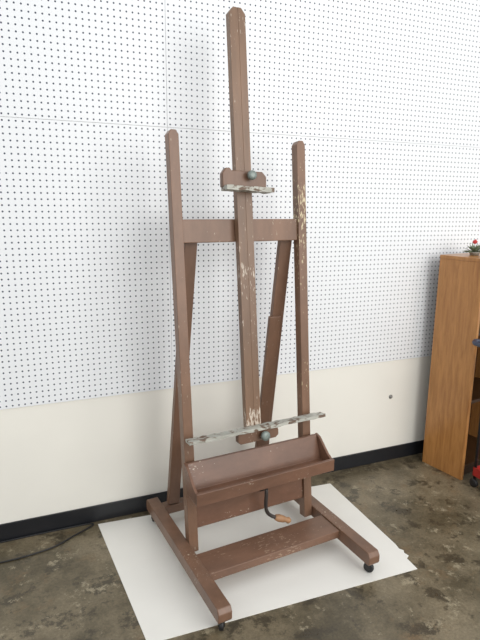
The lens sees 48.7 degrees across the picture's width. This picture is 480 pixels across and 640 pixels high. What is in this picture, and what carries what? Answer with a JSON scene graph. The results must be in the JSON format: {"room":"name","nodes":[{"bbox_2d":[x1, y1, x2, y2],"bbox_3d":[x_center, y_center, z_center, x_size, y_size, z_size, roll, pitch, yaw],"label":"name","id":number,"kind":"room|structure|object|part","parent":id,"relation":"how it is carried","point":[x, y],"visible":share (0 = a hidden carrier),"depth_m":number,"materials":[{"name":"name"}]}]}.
{"room":"art studio","nodes":[
{"label":"art studio","id":0,"kind":"room"},
{"bbox_2d":[0,453,479,639],"bbox_3d":[1.002,1.509,0.492,8.000,0.100,5.520,-5,13,-22],"label":"floor","id":1,"kind":"structure","parent":0,"point":[74,589],"depth_m":2.17,"materials":[{"name":"concrete"}]},
{"bbox_2d":[0,523,93,562],"bbox_3d":[-1.206,1.047,2.278,1.160,0.007,0.180,-6,14,-29],"label":"power cord","id":2,"kind":"object","parent":1,"relation":"on","point":[86,523],"visible":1,"depth_m":2.45,"materials":[{"name":"black rubber"}]},
{"bbox_2d":[98,484,416,639],"bbox_3d":[0.051,1.028,2.428,1.256,0.002,0.837,-5,13,-22],"label":"sheet","id":3,"kind":"object","parent":1,"relation":"on","point":[166,604],"visible":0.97,"depth_m":2.27,"materials":[{"name":"white paper"}]},
{"bbox_2d":[146,6,379,630],"bbox_3d":[0.072,-0.088,2.183,0.745,2.280,0.830,-6,14,-27],"label":"easel","id":4,"kind":"object","parent":3,"relation":"on","point":[265,475],"visible":1,"depth_m":2.26,"materials":[{"name":"brown paint"}]},
{"bbox_3d":[-0.264,0.263,2.373,0.056,1.300,0.030,-4,20,-28],"label":"leg","id":5,"kind":"part","parent":4,"relation":"part of","materials":[{"name":"brown paint"}]},
{"bbox_3d":[0.046,-0.583,2.136,0.038,0.038,0.036,-5,8,-27],"label":"knob","id":6,"kind":"part","parent":4,"relation":"part of","materials":[{"name":"metal"}]},
{"bbox_2d":[184,433,333,506],"bbox_3d":[0.096,0.636,2.294,0.672,0.129,0.140,-6,14,-27],"label":"tray","id":7,"kind":"object","parent":4,"relation":"on","point":[215,479],"depth_m":2.28,"materials":[{"name":"brown paint"}]},
{"bbox_3d":[0.108,0.499,2.288,0.042,0.042,0.036,-6,8,-27],"label":"knob","id":8,"kind":"part","parent":4,"relation":"part of","materials":[{"name":"metal"}]},
{"bbox_3d":[0.133,0.816,2.372,0.065,0.164,0.041,-4,13,-19],"label":"crank rod","id":9,"kind":"part","parent":4,"relation":"part of","materials":[{"name":"metal"}]},
{"bbox_3d":[0.152,0.223,2.587,0.062,1.306,0.026,-5,20,-27],"label":"leg","id":10,"kind":"part","parent":4,"relation":"part of","materials":[{"name":"brown paint"}]},
{"bbox_3d":[0.193,0.900,2.400,0.084,0.034,0.034,22,12,-22],"label":"crank handle","id":11,"kind":"part","parent":4,"relation":"part of","materials":[{"name":"brown wood"}]},
{"bbox_2d":[422,253,479,479],"bbox_3d":[1.384,0.249,3.110,0.464,1.258,0.274,-7,14,-32],"label":"bookcase","id":12,"kind":"object","parent":1,"relation":"on","point":[453,403],"visible":1,"depth_m":2.99,"materials":[{"name":"brown wood"}]},
{"bbox_3d":[1.389,-0.356,2.979,0.464,0.020,0.274,-7,14,-32],"label":"panel","id":13,"kind":"part","parent":12,"relation":"part of","materials":[{"name":"brown wood"}]},
{"bbox_3d":[1.377,0.796,3.231,0.420,0.018,0.252,-7,14,-32],"label":"shelf","id":14,"kind":"part","parent":12,"relation":"part of","materials":[{"name":"brown wood"}]},
{"bbox_2d":[465,239,479,255],"bbox_3d":[1.306,-0.404,2.937,0.141,0.089,0.137,6,14,25],"label":"potted plant","id":15,"kind":"object","parent":12,"relation":"on","point":[475,251],"visible":1,"depth_m":2.92,"materials":[{"name":"green plant"}]},
{"bbox_3d":[1.302,-0.369,2.942,0.058,0.019,0.058,-5,13,-22],"label":"pot","id":16,"kind":"part","parent":15,"relation":"part of","materials":[{"name":"white ceramic"}]},
{"bbox_3d":[1.313,0.205,3.215,0.420,1.178,0.008,-7,14,-32],"label":"panel","id":17,"kind":"part","parent":12,"relation":"part of","materials":[{"name":"brown wood"}]},
{"bbox_3d":[1.568,0.235,3.230,0.020,1.238,0.270,-7,14,-32],"label":"panel","id":18,"kind":"part","parent":12,"relation":"part of","materials":[{"name":"brown wood"}]},
{"bbox_3d":[1.381,0.415,3.149,0.420,0.018,0.252,-7,14,-32],"label":"shelf","id":19,"kind":"part","parent":12,"relation":"part of","materials":[{"name":"brown wood"}]},
{"bbox_2d":[469,339,479,486],"bbox_3d":[1.443,0.518,2.804,0.559,0.861,0.254,-5,13,-22],"label":"utility cart","id":20,"kind":"object","parent":1,"relation":"on","point":[476,469],"visible":1,"depth_m":2.90,"materials":[{"name":"red metal"}]},
{"bbox_3d":[1.267,0.138,2.646,0.170,0.054,0.233,-5,13,-22],"label":"push handle","id":21,"kind":"part","parent":20,"relation":"part of","materials":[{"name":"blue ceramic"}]},
{"bbox_2d":[472,465,479,478],"bbox_3d":[1.514,0.841,2.906,0.400,0.050,0.220,-5,13,-22],"label":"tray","id":22,"kind":"object","parent":20,"relation":"on","point":[476,469],"depth_m":2.91,"materials":[{"name":"red plastic"}]},
{"bbox_3d":[1.300,0.493,2.851,0.015,0.790,0.015,0,12,0],"label":"post","id":23,"kind":"part","parent":20,"relation":"part of","materials":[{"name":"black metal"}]},
{"bbox_2d":[0,39,479,523],"bbox_3d":[-0.020,-0.643,2.587,8.000,3.200,0.100,-5,13,-22],"label":"wall","id":24,"kind":"structure","parent":0,"point":[58,457],"depth_m":2.63,"materials":[{"name":"paint"}]},
{"bbox_2d":[0,0,166,126],"bbox_3d":[-1.444,-1.361,1.766,2.437,1.218,0.006,-5,13,-22],"label":"pegboard","id":25,"kind":"object","parent":24,"relation":"attached to","point":[95,61],"depth_m":2.17,"materials":[{"name":"white wood"}]},
{"bbox_2d":[0,117,171,409],"bbox_3d":[-1.455,-0.170,2.025,2.437,1.218,0.006,-5,13,-22],"label":"pegboard","id":26,"kind":"object","parent":24,"relation":"attached to","point":[85,298],"depth_m":2.33,"materials":[{"name":"white wood"}]},
{"bbox_2d":[0,440,423,541],"bbox_3d":[-0.013,0.889,2.869,8.000,0.085,0.008,-5,13,-22],"label":"baseboard","id":27,"kind":"structure","parent":24,"relation":"attached to","point":[21,528],"depth_m":2.62,"materials":[{"name":"black plastic"}]},
{"bbox_2d":[165,0,479,146],"bbox_3d":[0.808,-1.540,2.682,2.437,1.218,0.006,-5,13,-22],"label":"pegboard","id":28,"kind":"object","parent":24,"relation":"attached to","point":[404,71],"depth_m":2.60,"materials":[{"name":"white wood"}]},
{"bbox_2d":[167,128,479,387],"bbox_3d":[0.798,-0.349,2.940,2.437,1.218,0.006,-5,13,-22],"label":"pegboard","id":29,"kind":"object","parent":24,"relation":"attached to","point":[381,216],"depth_m":2.82,"materials":[{"name":"white wood"}]}
]}

